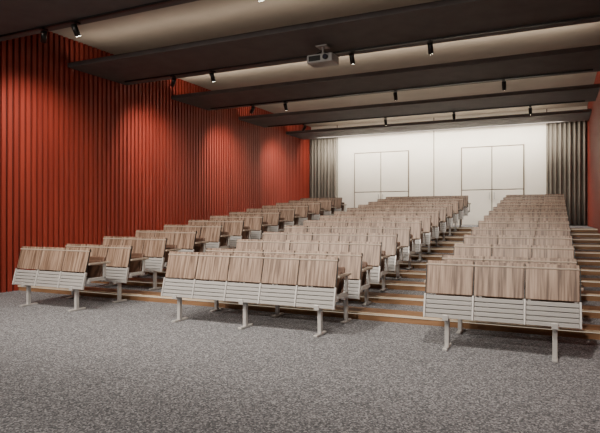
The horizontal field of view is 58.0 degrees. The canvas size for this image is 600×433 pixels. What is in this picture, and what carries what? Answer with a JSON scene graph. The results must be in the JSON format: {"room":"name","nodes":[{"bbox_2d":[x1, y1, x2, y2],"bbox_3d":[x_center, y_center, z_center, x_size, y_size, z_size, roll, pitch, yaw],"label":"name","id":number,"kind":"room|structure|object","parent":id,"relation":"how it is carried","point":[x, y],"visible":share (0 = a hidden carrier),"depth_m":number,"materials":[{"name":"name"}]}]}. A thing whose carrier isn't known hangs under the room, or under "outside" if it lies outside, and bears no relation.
{"room":"lecture hall","nodes":[
{"label":"lecture hall","id":0,"kind":"room"},
{"bbox_2d":[0,0,198,40],"bbox_3d":[-3.220,-3.045,2.457,9.820,0.090,10.700,0,0,25],"label":"ceiling panel","id":1,"kind":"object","parent":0,"point":[15,15],"depth_m":7.92,"materials":[{"name":"paint"}]},
{"bbox_2d":[0,0,178,37],"bbox_3d":[-1.024,-2.984,7.116,9.320,0.030,0.040,0,0,25],"label":"track","id":2,"kind":"object","parent":1,"relation":"attached to","point":[162,1],"visible":1,"depth_m":8.07,"materials":[{"name":"black metal"}]},
{"bbox_2d":[39,27,47,42],"bbox_3d":[-4.043,-2.856,8.533,0.123,0.226,0.194,0,0,-15],"label":"track spotlight","id":3,"kind":"object","parent":2,"relation":"hanging from","point":[43,39],"visible":1,"depth_m":8.50,"materials":[{"name":"black metal"}]},
{"bbox_2d":[71,20,80,36],"bbox_3d":[-3.414,-2.853,8.237,0.089,0.232,0.170,0,0,25],"label":"track spotlight","id":4,"kind":"object","parent":2,"relation":"hanging from","point":[74,26],"visible":1,"depth_m":8.21,"materials":[{"name":"black metal"}]},
{"bbox_2d":[0,31,310,292],"bbox_3d":[-4.854,-1.175,10.800,0.250,5.050,24.400,0,0,25],"label":"wall","id":5,"kind":"structure","parent":0,"point":[85,158],"depth_m":11.88,"materials":[{"name":"red"}]},
{"bbox_2d":[310,137,335,197],"bbox_3d":[0.900,-1.478,21.337,1.126,3.545,0.173,0,0,25],"label":"curtain","id":6,"kind":"object","parent":5,"relation":"hanging from","point":[322,150],"visible":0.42,"depth_m":21.32,"materials":[{"name":"fabric"}]},
{"bbox_2d":[0,290,599,432],"bbox_3d":[-0.299,1.450,8.653,10.320,0.200,24.800,0,0,25],"label":"floor","id":7,"kind":"structure","parent":0,"point":[105,366],"depth_m":4.59,"materials":[{"name":"grey carpet"}]},
{"bbox_2d":[12,246,110,311],"bbox_3d":[-3.599,0.904,8.103,1.484,0.892,0.550,0,0,25],"label":"seats","id":8,"kind":"object","parent":7,"relation":"on","point":[70,268],"visible":1,"depth_m":7.95,"materials":[{"name":"brown wood"}]},
{"bbox_2d":[65,244,148,302],"bbox_3d":[-3.241,0.904,8.863,1.484,0.892,0.550,0,0,25],"label":"seats","id":9,"kind":"object","parent":7,"relation":"on","point":[124,264],"visible":0.65,"depth_m":8.56,"materials":[{"name":"brown wood"}]},
{"bbox_2d":[161,251,350,337],"bbox_3d":[-0.605,0.904,6.691,2.436,0.892,0.550,0,0,25],"label":"seats","id":10,"kind":"object","parent":7,"relation":"on","point":[229,272],"visible":1,"depth_m":6.47,"materials":[{"name":"brown wood"}]},
{"bbox_2d":[206,248,372,323],"bbox_3d":[-0.247,0.904,7.451,2.436,0.892,0.550,0,0,25],"label":"seats","id":11,"kind":"object","parent":7,"relation":"on","point":[352,262],"visible":0.27,"depth_m":7.00,"materials":[{"name":"brown wood"}]},
{"bbox_2d":[18,225,599,339],"bbox_3d":[2.084,0.826,13.710,9.816,1.049,13.120,0,0,25],"label":"tiers","id":12,"kind":"object","parent":7,"relation":"on","point":[403,301],"visible":0.12,"depth_m":8.18,"materials":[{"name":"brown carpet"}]},
{"bbox_2d":[102,236,180,289],"bbox_3d":[-2.882,0.805,9.622,1.484,0.892,0.550,0,0,25],"label":"seats","id":13,"kind":"object","parent":12,"relation":"on","point":[152,247],"visible":0.48,"depth_m":9.34,"materials":[{"name":"brown wood"}]},
{"bbox_2d":[135,230,208,276],"bbox_3d":[-2.524,0.710,10.382,1.484,0.892,0.550,0,0,25],"label":"seats","id":14,"kind":"object","parent":12,"relation":"on","point":[187,240],"visible":0.27,"depth_m":10.19,"materials":[{"name":"brown wood"}]},
{"bbox_2d":[163,225,232,251],"bbox_3d":[-2.166,0.615,11.142,1.484,0.892,0.550,0,0,25],"label":"seats","id":15,"kind":"object","parent":12,"relation":"on","point":[213,234],"visible":0.36,"depth_m":10.90,"materials":[{"name":"brown wood"}]},
{"bbox_2d":[188,220,252,248],"bbox_3d":[-1.808,0.520,11.902,1.484,0.892,0.550,0,0,25],"label":"seats","id":16,"kind":"object","parent":12,"relation":"on","point":[235,228],"visible":0.31,"depth_m":11.64,"materials":[{"name":"brown wood"}]},
{"bbox_2d":[210,216,270,238],"bbox_3d":[-1.450,0.425,12.662,1.484,0.892,0.550,0,0,25],"label":"seats","id":17,"kind":"object","parent":12,"relation":"on","point":[256,223],"visible":0.26,"depth_m":12.38,"materials":[{"name":"brown wood"}]},
{"bbox_2d":[229,212,287,247],"bbox_3d":[-1.092,0.330,13.421,1.484,0.892,0.550,0,0,25],"label":"seats","id":18,"kind":"object","parent":12,"relation":"on","point":[277,223],"visible":0.22,"depth_m":13.14,"materials":[{"name":"brown wood"}]},
{"bbox_2d":[246,208,301,225],"bbox_3d":[-0.734,0.235,14.181,1.484,0.892,0.550,0,0,25],"label":"seats","id":19,"kind":"object","parent":12,"relation":"on","point":[289,214],"visible":0.28,"depth_m":13.92,"materials":[{"name":"brown wood"}]},
{"bbox_2d":[262,205,314,225],"bbox_3d":[-0.376,0.140,14.941,1.484,0.892,0.550,0,0,25],"label":"seats","id":20,"kind":"object","parent":12,"relation":"on","point":[302,210],"visible":0.16,"depth_m":14.64,"materials":[{"name":"brown wood"}]},
{"bbox_2d":[276,202,326,219],"bbox_3d":[-0.017,0.045,15.701,1.484,0.892,0.550,0,0,25],"label":"seats","id":21,"kind":"object","parent":12,"relation":"on","point":[315,207],"visible":0.22,"depth_m":15.39,"materials":[{"name":"brown wood"}]},
{"bbox_2d":[236,239,389,305],"bbox_3d":[0.112,0.805,8.211,2.436,0.892,0.550,0,0,25],"label":"seats","id":22,"kind":"object","parent":12,"relation":"on","point":[373,254],"visible":0.25,"depth_m":7.88,"materials":[{"name":"brown wood"}]},
{"bbox_2d":[289,200,336,215],"bbox_3d":[0.341,-0.050,16.461,1.484,0.892,0.550,0,0,25],"label":"seats","id":23,"kind":"object","parent":12,"relation":"on","point":[327,205],"visible":0.2,"depth_m":16.16,"materials":[{"name":"brown wood"}]},
{"bbox_2d":[300,198,346,211],"bbox_3d":[0.699,-0.145,17.221,1.484,0.892,0.550,0,0,25],"label":"seats","id":24,"kind":"object","parent":12,"relation":"on","point":[337,202],"visible":0.12,"depth_m":16.96,"materials":[{"name":"brown wood"}]},
{"bbox_2d":[262,232,404,291],"bbox_3d":[0.470,0.710,8.971,2.436,0.892,0.550,0,0,25],"label":"seats","id":25,"kind":"object","parent":12,"relation":"on","point":[390,245],"visible":0.16,"depth_m":8.63,"materials":[{"name":"brown wood"}]},
{"bbox_2d":[284,225,416,279],"bbox_3d":[0.828,0.615,9.731,2.436,0.892,0.550,0,0,25],"label":"seats","id":26,"kind":"object","parent":12,"relation":"on","point":[405,238],"visible":0.17,"depth_m":9.39,"materials":[{"name":"brown wood"}]},
{"bbox_2d":[303,220,426,269],"bbox_3d":[1.186,0.520,10.491,2.436,0.892,0.550,0,0,25],"label":"seats","id":27,"kind":"object","parent":12,"relation":"on","point":[417,231],"visible":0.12,"depth_m":10.17,"materials":[{"name":"brown wood"}]},
{"bbox_2d":[319,215,435,260],"bbox_3d":[1.544,0.425,11.251,2.436,0.892,0.550,0,0,25],"label":"seats","id":28,"kind":"object","parent":12,"relation":"on","point":[427,226],"visible":0.15,"depth_m":10.92,"materials":[{"name":"brown wood"}]},
{"bbox_2d":[334,211,443,253],"bbox_3d":[1.902,0.330,12.010,2.436,0.892,0.550,0,0,25],"label":"seats","id":29,"kind":"object","parent":12,"relation":"on","point":[435,220],"visible":0.18,"depth_m":11.68,"materials":[{"name":"brown wood"}]},
{"bbox_2d":[347,207,449,246],"bbox_3d":[2.260,0.235,12.770,2.436,0.892,0.550,0,0,25],"label":"seats","id":30,"kind":"object","parent":12,"relation":"on","point":[443,216],"visible":0.18,"depth_m":12.41,"materials":[{"name":"brown wood"}]},
{"bbox_2d":[358,204,455,240],"bbox_3d":[2.619,0.140,13.530,2.436,0.892,0.550,0,0,25],"label":"seats","id":31,"kind":"object","parent":12,"relation":"on","point":[450,212],"visible":0.22,"depth_m":13.20,"materials":[{"name":"brown wood"}]},
{"bbox_2d":[368,201,461,235],"bbox_3d":[2.977,0.045,14.290,2.436,0.892,0.550,0,0,25],"label":"seats","id":32,"kind":"object","parent":12,"relation":"on","point":[455,207],"visible":0.16,"depth_m":13.94,"materials":[{"name":"brown wood"}]},
{"bbox_2d":[377,198,466,230],"bbox_3d":[3.335,-0.050,15.050,2.436,0.892,0.550,0,0,25],"label":"seats","id":33,"kind":"object","parent":12,"relation":"on","point":[461,200],"visible":0.2,"depth_m":14.70,"materials":[{"name":"brown wood"}]},
{"bbox_2d":[386,195,470,226],"bbox_3d":[3.693,-0.145,15.809,2.436,0.892,0.550,0,0,25],"label":"seats","id":34,"kind":"object","parent":12,"relation":"on","point":[466,203],"visible":0.16,"depth_m":15.49,"materials":[{"name":"brown wood"}]},
{"bbox_2d":[453,243,576,264],"bbox_3d":[2.735,0.805,6.975,1.484,0.892,0.550,0,0,25],"label":"seats","id":35,"kind":"object","parent":12,"relation":"on","point":[496,250],"visible":0.12,"depth_m":6.84,"materials":[{"name":"brown wood"}]},
{"bbox_2d":[463,234,572,253],"bbox_3d":[3.093,0.710,7.734,1.484,0.892,0.550,0,0,25],"label":"seats","id":36,"kind":"object","parent":12,"relation":"on","point":[531,240],"visible":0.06,"depth_m":7.61,"materials":[{"name":"brown wood"}]},
{"bbox_2d":[471,227,570,243],"bbox_3d":[3.451,0.615,8.494,1.484,0.892,0.550,0,0,25],"label":"seats","id":37,"kind":"object","parent":12,"relation":"on","point":[498,231],"visible":0.07,"depth_m":8.39,"materials":[{"name":"brown wood"}]},
{"bbox_2d":[478,221,570,235],"bbox_3d":[3.809,0.520,9.254,1.484,0.892,0.550,0,0,25],"label":"seats","id":38,"kind":"object","parent":12,"relation":"on","point":[541,224],"visible":0.1,"depth_m":9.12,"materials":[{"name":"brown wood"}]},
{"bbox_2d":[484,215,568,220],"bbox_3d":[4.167,0.425,10.014,1.484,0.892,0.550,0,0,25],"label":"seats","id":39,"kind":"object","parent":12,"relation":"on","point":[486,217],"visible":0.06,"depth_m":9.90,"materials":[{"name":"brown wood"}]},
{"bbox_2d":[489,210,567,215],"bbox_3d":[4.526,0.330,10.774,1.484,0.892,0.550,0,0,25],"label":"seats","id":40,"kind":"object","parent":12,"relation":"on","point":[554,212],"visible":0.08,"depth_m":10.65,"materials":[{"name":"brown wood"}]},
{"bbox_2d":[493,206,566,214],"bbox_3d":[4.884,0.235,11.534,1.484,0.892,0.550,0,0,25],"label":"seats","id":41,"kind":"object","parent":12,"relation":"on","point":[532,208],"visible":0.05,"depth_m":11.40,"materials":[{"name":"brown wood"}]},
{"bbox_2d":[497,203,565,210],"bbox_3d":[5.242,0.140,12.293,1.484,0.892,0.550,0,0,25],"label":"seats","id":42,"kind":"object","parent":12,"relation":"on","point":[516,205],"visible":0.06,"depth_m":12.22,"materials":[{"name":"brown wood"}]},
{"bbox_2d":[500,199,564,202],"bbox_3d":[5.600,0.045,13.053,1.484,0.892,0.550,0,0,25],"label":"seats","id":43,"kind":"object","parent":12,"relation":"on","point":[553,200],"visible":0.07,"depth_m":12.93,"materials":[{"name":"brown wood"}]},
{"bbox_2d":[504,197,565,205],"bbox_3d":[5.958,-0.050,13.813,1.484,0.892,0.550,0,0,25],"label":"seats","id":44,"kind":"object","parent":12,"relation":"on","point":[505,198],"visible":0.14,"depth_m":13.72,"materials":[{"name":"brown wood"}]},
{"bbox_2d":[506,194,563,196],"bbox_3d":[6.316,-0.145,14.573,1.484,0.892,0.550,0,0,25],"label":"seats","id":45,"kind":"object","parent":12,"relation":"on","point":[529,195],"visible":0.06,"depth_m":14.43,"materials":[{"name":"brown wood"}]},
{"bbox_2d":[423,260,583,362],"bbox_3d":[2.018,0.904,5.455,1.484,0.892,0.550,0,0,25],"label":"seats","id":46,"kind":"object","parent":7,"relation":"on","point":[553,290],"visible":1,"depth_m":5.28,"materials":[{"name":"brown wood"}]},
{"bbox_2d":[442,255,577,334],"bbox_3d":[2.377,0.904,6.215,1.484,0.892,0.550,0,0,25],"label":"seats","id":47,"kind":"object","parent":7,"relation":"on","point":[557,261],"visible":0.11,"depth_m":6.12,"materials":[{"name":"brown wood"}]},
{"bbox_2d":[51,0,599,126],"bbox_3d":[-0.299,-3.700,8.653,10.320,0.200,24.800,0,0,25],"label":"ceiling","id":48,"kind":"structure","parent":0,"point":[199,20],"depth_m":11.19,"materials":[{"name":"paint"}]},
{"bbox_2d":[68,0,599,84],"bbox_3d":[0.117,-3.045,9.535,9.820,0.090,1.650,0,0,25],"label":"ceiling panel","id":49,"kind":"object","parent":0,"point":[441,18],"depth_m":9.02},
{"bbox_2d":[307,44,338,67],"bbox_3d":[0.396,-2.839,9.517,0.480,0.320,0.385,0,0,25],"label":"ceiling projector","id":50,"kind":"object","parent":49,"relation":"hanging from","point":[326,59],"depth_m":9.44,"materials":[{"name":"white plastic"}]},
{"bbox_2d":[125,15,599,82],"bbox_3d":[0.341,-2.984,10.010,9.320,0.030,0.040,0,0,25],"label":"track","id":51,"kind":"object","parent":49,"relation":"attached to","point":[595,16],"visible":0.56,"depth_m":9.34,"materials":[{"name":"black metal"}]},
{"bbox_2d":[170,75,175,86],"bbox_3d":[-2.679,-2.857,11.427,0.124,0.225,0.196,0,0,-15],"label":"track spotlight","id":52,"kind":"object","parent":51,"relation":"hanging from","point":[173,80],"visible":1,"depth_m":11.39,"materials":[{"name":"black metal"}]},
{"bbox_2d":[209,70,215,81],"bbox_3d":[-1.778,-2.853,11.004,0.089,0.232,0.166,0,0,25],"label":"track spotlight","id":53,"kind":"object","parent":51,"relation":"hanging from","point":[212,72],"visible":1,"depth_m":10.97,"materials":[{"name":"black metal"}]},
{"bbox_2d":[349,50,354,63],"bbox_3d":[0.935,-2.853,9.725,0.089,0.232,0.166,0,0,25],"label":"track spotlight","id":54,"kind":"object","parent":51,"relation":"hanging from","point":[351,55],"visible":1,"depth_m":9.69,"materials":[{"name":"black metal"}]},
{"bbox_2d":[427,39,433,53],"bbox_3d":[2.202,-2.853,9.128,0.089,0.232,0.166,0,0,25],"label":"track spotlight","id":55,"kind":"object","parent":51,"relation":"hanging from","point":[430,44],"visible":1,"depth_m":9.09,"materials":[{"name":"black metal"}]},
{"bbox_2d":[171,45,599,109],"bbox_3d":[1.502,-3.045,12.475,9.820,0.090,1.650,0,0,25],"label":"ceiling panel","id":56,"kind":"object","parent":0,"point":[587,57],"depth_m":11.85,"materials":[{"name":"paint"}]},
{"bbox_2d":[210,69,592,108],"bbox_3d":[1.748,-2.984,12.995,9.320,0.030,0.040,0,0,25],"label":"track","id":57,"kind":"object","parent":56,"relation":"attached to","point":[587,69],"visible":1,"depth_m":12.53,"materials":[{"name":"black metal"}]},
{"bbox_2d":[250,105,254,113],"bbox_3d":[-1.271,-2.857,14.412,0.125,0.224,0.196,0,0,-17],"label":"track spotlight","id":58,"kind":"object","parent":57,"relation":"hanging from","point":[253,107],"visible":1,"depth_m":14.38,"materials":[{"name":"black metal"}]},
{"bbox_2d":[283,101,287,110],"bbox_3d":[-0.371,-2.853,13.989,0.089,0.232,0.161,0,0,25],"label":"track spotlight","id":59,"kind":"object","parent":57,"relation":"hanging from","point":[285,102],"visible":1,"depth_m":13.95,"materials":[{"name":"black metal"}]},
{"bbox_2d":[393,90,397,99],"bbox_3d":[2.252,-2.853,12.752,0.089,0.232,0.161,0,0,25],"label":"track spotlight","id":60,"kind":"object","parent":57,"relation":"hanging from","point":[395,91],"visible":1,"depth_m":12.72,"materials":[{"name":"black metal"}]},
{"bbox_2d":[502,79,505,89],"bbox_3d":[4.423,-2.853,11.729,0.089,0.232,0.161,0,0,25],"label":"track spotlight","id":61,"kind":"object","parent":57,"relation":"hanging from","point":[503,80],"visible":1,"depth_m":11.69,"materials":[{"name":"black metal"}]},
{"bbox_2d":[239,84,599,127],"bbox_3d":[2.888,-3.045,15.415,9.820,0.090,1.650,0,0,25],"label":"ceiling panel","id":62,"kind":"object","parent":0,"point":[589,93],"depth_m":14.76,"materials":[{"name":"paint"}]},
{"bbox_2d":[268,100,584,126],"bbox_3d":[3.155,-2.984,15.980,9.320,0.030,0.040,0,0,25],"label":"track","id":63,"kind":"object","parent":62,"relation":"attached to","point":[584,100],"visible":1,"depth_m":15.59,"materials":[{"name":"black metal"}]},
{"bbox_2d":[286,109,591,139],"bbox_3d":[4.252,-3.045,18.310,9.820,0.090,1.550,0,0,25],"label":"ceiling panel","id":64,"kind":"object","parent":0,"point":[584,114],"depth_m":17.79,"materials":[{"name":"paint"}]},
{"bbox_2d":[311,106,586,224],"bbox_3d":[4.944,-1.175,19.777,10.320,5.050,0.206,0,0,25],"label":"wall","id":65,"kind":"structure","parent":0,"point":[434,156],"depth_m":19.61,"materials":[{"name":"white paint"}]},
{"bbox_2d":[354,150,408,207],"bbox_3d":[3.058,-1.077,20.501,2.150,2.765,0.096,0,0,25],"label":"door","id":66,"kind":"structure","parent":65,"relation":"in","point":[377,175],"depth_m":20.53,"materials":[{"name":"white"}]},
{"bbox_2d":[461,144,523,224],"bbox_3d":[6.667,-1.077,18.800,2.090,2.765,0.096,0,0,25],"label":"door","id":67,"kind":"structure","parent":65,"relation":"in","point":[489,174],"depth_m":18.85,"materials":[{"name":"white"}]},
{"bbox_2d":[587,71,599,232],"bbox_3d":[4.255,-1.175,6.507,0.250,5.050,24.400,0,0,25],"label":"wall","id":68,"kind":"structure","parent":0,"point":[593,125],"depth_m":14.38,"materials":[{"name":"red"}]},
{"bbox_2d":[547,121,586,225],"bbox_3d":[8.710,-1.478,17.654,1.156,3.545,0.169,0,0,25],"label":"curtain","id":69,"kind":"object","parent":68,"relation":"hanging from","point":[566,141],"visible":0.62,"depth_m":17.62,"materials":[{"name":"fabric"}]}
]}

